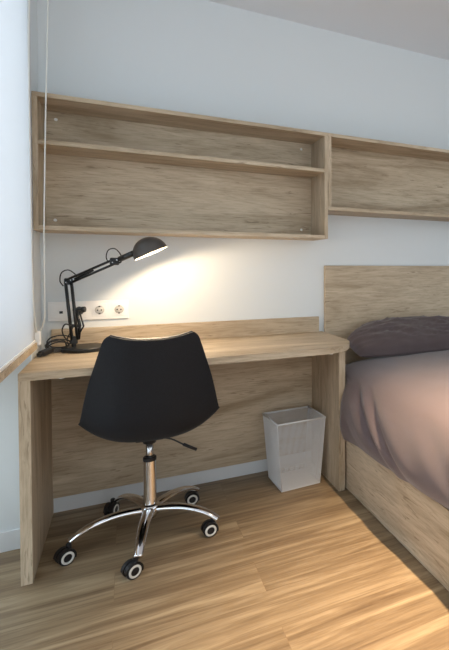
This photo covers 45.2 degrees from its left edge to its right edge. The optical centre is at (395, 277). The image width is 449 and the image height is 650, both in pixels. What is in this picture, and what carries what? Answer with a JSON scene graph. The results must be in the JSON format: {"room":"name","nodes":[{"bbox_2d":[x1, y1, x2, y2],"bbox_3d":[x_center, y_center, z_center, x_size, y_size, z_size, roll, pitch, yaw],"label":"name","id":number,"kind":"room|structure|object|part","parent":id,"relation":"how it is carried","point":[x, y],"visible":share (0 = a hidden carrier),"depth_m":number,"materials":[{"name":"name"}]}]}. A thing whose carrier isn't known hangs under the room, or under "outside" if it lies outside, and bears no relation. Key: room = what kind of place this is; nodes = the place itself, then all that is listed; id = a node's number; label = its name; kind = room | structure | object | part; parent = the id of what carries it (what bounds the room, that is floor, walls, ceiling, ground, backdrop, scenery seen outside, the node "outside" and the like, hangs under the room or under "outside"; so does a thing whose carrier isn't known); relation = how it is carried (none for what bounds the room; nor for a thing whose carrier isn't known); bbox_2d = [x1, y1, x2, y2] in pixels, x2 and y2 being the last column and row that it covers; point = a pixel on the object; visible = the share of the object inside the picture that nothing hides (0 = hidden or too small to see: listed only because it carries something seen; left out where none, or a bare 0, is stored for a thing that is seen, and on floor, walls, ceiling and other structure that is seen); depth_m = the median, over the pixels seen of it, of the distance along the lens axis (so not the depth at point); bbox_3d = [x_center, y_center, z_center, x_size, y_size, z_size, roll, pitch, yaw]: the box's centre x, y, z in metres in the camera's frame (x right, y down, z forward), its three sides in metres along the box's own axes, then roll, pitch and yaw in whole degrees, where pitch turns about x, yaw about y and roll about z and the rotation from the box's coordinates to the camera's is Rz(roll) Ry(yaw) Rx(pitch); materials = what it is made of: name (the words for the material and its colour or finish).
{"room":"bedroom","nodes":[
{"label":"bedroom","id":0,"kind":"room"},
{"bbox_2d":[0,0,41,531],"bbox_3d":[-0.727,-0.122,0.211,0.398,2.485,4.300,-1,1,-29],"label":"wall","id":1,"kind":"structure","parent":0,"point":[9,426],"depth_m":1.94,"materials":[{"name":"white paint"}]},
{"bbox_2d":[0,528,19,552],"bbox_3d":[-0.845,1.073,0.532,0.318,0.080,3.125,-1,1,-29],"label":"baseboard","id":2,"kind":"structure","parent":1,"relation":"attached to","point":[9,539],"depth_m":1.93,"materials":[{"name":"white"}]},
{"bbox_2d":[0,343,36,382],"bbox_3d":[-0.847,0.314,0.535,0.332,0.024,3.164,-1,1,-29],"label":"trim","id":3,"kind":"structure","parent":1,"relation":"attached to","point":[8,370],"depth_m":1.62,"materials":[{"name":"brown wood"}]},
{"bbox_2d":[0,0,48,372],"bbox_3d":[-0.692,-0.520,0.630,0.077,1.668,3.177,-1,1,-29],"label":"roller blind","id":4,"kind":"object","parent":1,"relation":"attached to","point":[18,327],"visible":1,"depth_m":1.70,"materials":[{"name":"fabric"}]},
{"bbox_2d":[0,464,448,649],"bbox_3d":[0.780,1.144,1.127,3.900,0.080,4.400,-1,1,-29],"label":"floor","id":5,"kind":"structure","parent":0,"point":[310,567],"depth_m":1.73,"materials":[{"name":"laminate"}]},
{"bbox_2d":[53,331,219,579],"bbox_3d":[-1.044,0.642,2.014,0.590,0.872,0.604,-1,1,-27],"label":"swivel chair","id":6,"kind":"object","parent":5,"relation":"on","point":[145,390],"visible":1,"depth_m":1.85,"materials":[{"name":"black plastic"}]},
{"bbox_2d":[53,542,76,561],"bbox_3d":[-1.246,1.037,1.847,0.040,0.056,0.063,1,2,31],"label":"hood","id":7,"kind":"object","parent":6,"relation":"attached to","point":[66,553],"depth_m":1.84,"materials":[{"name":"black plastic"}]},
{"bbox_3d":[-1.147,0.981,1.949,0.265,0.074,0.048,-1,2,-37],"label":"arm","id":8,"kind":"part","parent":6,"relation":"part of","materials":[{"name":"silver metal"}]},
{"bbox_2d":[103,498,119,512],"bbox_3d":[-1.277,1.028,2.203,0.040,0.056,0.063,0,1,-3],"label":"hood","id":9,"kind":"object","parent":6,"relation":"attached to","point":[112,506],"depth_m":2.19,"materials":[{"name":"black plastic"}]},
{"bbox_3d":[-1.148,0.977,2.132,0.265,0.074,0.048,1,2,35],"label":"arm","id":10,"kind":"part","parent":6,"relation":"part of","materials":[{"name":"silver metal"}]},
{"bbox_2d":[120,558,143,575],"bbox_3d":[-0.951,1.039,1.769,0.040,0.056,0.063,1,2,34],"label":"hood","id":11,"kind":"object","parent":6,"relation":"attached to","point":[132,567],"depth_m":1.76,"materials":[{"name":"black plastic"}]},
{"bbox_3d":[-0.972,0.983,1.894,0.048,0.074,0.265,0,1,-19],"label":"arm","id":12,"kind":"part","parent":6,"relation":"part of","materials":[{"name":"silver metal"}]},
{"bbox_3d":[-1.021,0.668,2.034,0.100,0.038,0.120,-1,1,-27],"label":"seat mount","id":13,"kind":"part","parent":6,"relation":"part of","materials":[{"name":"black plastic"}]},
{"bbox_3d":[-0.928,0.703,2.072,0.161,0.081,0.012,0,1,-22],"label":"height lever","id":14,"kind":"part","parent":6,"relation":"part of","materials":[{"name":"black plastic"}]},
{"bbox_3d":[-0.975,0.977,2.190,0.048,0.074,0.265,1,1,17],"label":"arm","id":15,"kind":"part","parent":6,"relation":"part of","materials":[{"name":"silver metal"}]},
{"bbox_3d":[-0.866,0.980,2.043,0.265,0.074,0.048,0,1,-1],"label":"arm","id":16,"kind":"part","parent":6,"relation":"part of","materials":[{"name":"silver metal"}]},
{"bbox_2d":[184,491,199,500],"bbox_3d":[-0.961,1.027,2.315,0.063,0.056,0.040,-1,1,-29],"label":"hood","id":17,"kind":"object","parent":6,"relation":"attached to","point":[190,495],"depth_m":2.30,"materials":[{"name":"black plastic"}]},
{"bbox_2d":[201,518,218,532],"bbox_3d":[-0.776,1.033,2.046,0.063,0.056,0.040,-1,2,-35],"label":"hood","id":18,"kind":"object","parent":6,"relation":"attached to","point":[209,525],"depth_m":2.03,"materials":[{"name":"black plastic"}]},
{"bbox_2d":[18,316,349,585],"bbox_3d":[-0.869,0.655,2.277,1.325,0.838,0.574,-1,1,-29],"label":"desk","id":19,"kind":"object","parent":5,"relation":"on","point":[257,367],"visible":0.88,"depth_m":2.38,"materials":[{"name":"brown wood"}]},
{"bbox_3d":[-1.432,0.718,1.963,0.035,0.721,0.562,-1,1,-29],"label":"panel","id":20,"kind":"part","parent":19,"relation":"part of","materials":[{"name":"brown wood"}]},
{"bbox_2d":[37,347,54,356],"bbox_3d":[-1.449,0.309,2.034,0.025,0.030,0.088,0,1,3],"label":"power adapter","id":21,"kind":"object","parent":19,"relation":"on","point":[49,350],"visible":1,"depth_m":2.02,"materials":[{"name":"black plastic"}]},
{"bbox_2d":[45,237,166,353],"bbox_3d":[-1.257,0.072,2.175,0.492,0.504,0.206,0,1,-5],"label":"desk lamp","id":22,"kind":"object","parent":19,"relation":"on","point":[146,246],"visible":0.94,"depth_m":2.13,"materials":[{"name":"black metal"}]},
{"bbox_3d":[-1.448,0.240,2.143,0.078,0.162,0.169,0,1,15],"label":"power cord","id":23,"kind":"part","parent":22,"relation":"part of","materials":[{"name":"black rubber"}]},
{"bbox_3d":[-1.423,0.146,2.152,0.053,0.258,0.031,-1,1,-29],"label":"arm","id":24,"kind":"part","parent":22,"relation":"part of","materials":[{"name":"black metal"}]},
{"bbox_3d":[-1.415,0.285,2.160,0.026,0.050,0.028,-1,1,-29],"label":"post","id":25,"kind":"part","parent":22,"relation":"part of","materials":[{"name":"black metal"}]},
{"bbox_3d":[-1.394,0.142,2.161,0.052,0.025,0.027,-1,1,-29],"label":"knob","id":26,"kind":"part","parent":22,"relation":"part of","materials":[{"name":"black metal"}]},
{"bbox_3d":[-1.332,-0.025,2.143,0.230,0.116,0.032,0,1,1],"label":"arm","id":27,"kind":"part","parent":22,"relation":"part of","materials":[{"name":"black metal"}]},
{"bbox_3d":[-1.077,-0.126,2.153,0.137,0.105,0.143,-1,1,-29],"label":"lamp shade","id":28,"kind":"part","parent":22,"relation":"part of","materials":[{"name":"black metal"}]},
{"bbox_3d":[-1.013,0.671,2.504,1.221,0.648,0.016,-1,1,-29],"label":"modesty panel","id":29,"kind":"part","parent":19,"relation":"part of","materials":[{"name":"brown wood"}]},
{"bbox_3d":[-0.366,0.706,2.631,0.035,0.721,0.418,-1,1,-29],"label":"panel","id":30,"kind":"part","parent":19,"relation":"part of","materials":[{"name":"brown wood"}]},
{"bbox_2d":[262,406,325,491],"bbox_3d":[-0.532,0.894,2.573,0.266,0.347,0.238,-1,2,-32],"label":"basket","id":31,"kind":"object","parent":5,"relation":"on","point":[295,478],"visible":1,"depth_m":2.53,"materials":[{"name":"white metal"}]},
{"bbox_3d":[-0.533,1.064,2.577,0.210,0.006,0.214,-1,2,-32],"label":"plate","id":32,"kind":"part","parent":31,"relation":"part of","materials":[{"name":"white metal"}]},
{"bbox_2d":[324,266,448,590],"bbox_3d":[0.740,0.516,2.146,1.420,1.130,2.350,-1,1,-29],"label":"bed","id":33,"kind":"object","parent":5,"relation":"on","point":[354,296],"visible":0.28,"depth_m":2.83,"materials":[{"name":"brown wood"}]},
{"bbox_3d":[0.196,0.491,3.175,1.382,1.130,0.022,-1,1,-29],"label":"headboard","id":34,"kind":"part","parent":33,"relation":"part of","materials":[{"name":"brown wood"}]},
{"bbox_2d":[37,0,448,348],"bbox_3d":[-0.252,-0.184,2.982,3.900,2.485,0.100,-1,1,-29],"label":"wall","id":35,"kind":"structure","parent":0,"point":[201,57],"depth_m":2.58,"materials":[{"name":"white paint"}]},
{"bbox_2d":[48,300,128,320],"bbox_3d":[-1.423,0.153,2.281,0.316,0.088,0.013,-1,1,-29],"label":"socket plate","id":36,"kind":"object","parent":35,"relation":"attached to","point":[105,309],"visible":0.85,"depth_m":2.28,"materials":[{"name":"white plastic"}]},
{"bbox_2d":[50,305,65,317],"bbox_3d":[-1.528,0.155,2.220,0.060,0.060,0.003,-1,1,-29],"label":"outlet","id":37,"kind":"object","parent":36,"relation":"attached to","point":[56,311],"depth_m":2.22,"materials":[{"name":"white plastic"}]},
{"bbox_2d":[71,304,86,317],"bbox_3d":[-1.457,0.154,2.258,0.060,0.060,0.005,-1,1,-29],"label":"socket","id":38,"kind":"object","parent":36,"relation":"attached to","point":[84,315],"depth_m":2.26,"materials":[{"name":"grey plastic"}]},
{"bbox_2d":[92,303,106,316],"bbox_3d":[-1.387,0.154,2.296,0.060,0.060,0.005,-1,1,-29],"label":"socket","id":39,"kind":"object","parent":36,"relation":"attached to","point":[98,309],"depth_m":2.30,"materials":[{"name":"grey plastic"}]},
{"bbox_2d":[112,303,125,315],"bbox_3d":[-1.317,0.153,2.335,0.060,0.060,0.005,-1,1,-29],"label":"socket","id":40,"kind":"object","parent":36,"relation":"attached to","point":[118,309],"depth_m":2.33,"materials":[{"name":"grey plastic"}]},
{"bbox_2d":[31,91,327,240],"bbox_3d":[-0.969,-0.483,2.393,1.274,0.561,0.228,-1,1,-29],"label":"wall shelf","id":41,"kind":"object","parent":35,"relation":"attached to","point":[112,168],"visible":0.94,"depth_m":2.39,"materials":[{"name":"brown wood"}]},
{"bbox_2d":[53,453,308,512],"bbox_3d":[-1.018,1.032,2.526,1.302,0.072,0.012,-1,1,-29],"label":"baseboard","id":42,"kind":"structure","parent":35,"relation":"attached to","point":[86,499],"depth_m":2.46,"materials":[{"name":"white"}]},
{"bbox_2d":[328,133,448,221],"bbox_3d":[0.222,-0.570,3.045,1.442,0.409,0.228,-1,1,-29],"label":"wall shelf","id":43,"kind":"object","parent":35,"relation":"attached to","point":[367,177],"visible":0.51,"depth_m":2.97,"materials":[{"name":"brown wood"}]},
{"bbox_2d":[208,0,448,59],"bbox_3d":[0.787,-1.431,1.069,3.900,0.100,4.400,-1,1,-29],"label":"ceiling","id":44,"kind":"structure","parent":0,"point":[419,26],"depth_m":2.67,"materials":[{"name":"white paint"}]},
{"bbox_3d":[0.695,0.678,2.142,1.185,0.314,2.260,-1,1,-29],"label":"mattress","id":45,"kind":"object","parent":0,"visible":0},
{"bbox_2d":[340,350,448,508],"bbox_3d":[0.751,0.631,2.014,1.421,0.375,2.187,-1,1,-29],"label":"bedspread","id":46,"kind":"object","parent":45,"relation":"on","point":[395,409],"visible":0.97,"depth_m":2.05,"materials":[{"name":"fabric"}]},
{"bbox_2d":[347,315,448,357],"bbox_3d":[0.140,0.340,2.938,0.950,0.210,0.298,-1,1,-29],"label":"pillow","id":47,"kind":"object","parent":46,"relation":"on","point":[392,336],"visible":0.86,"depth_m":2.78,"materials":[{"name":"fabric"}]}
]}

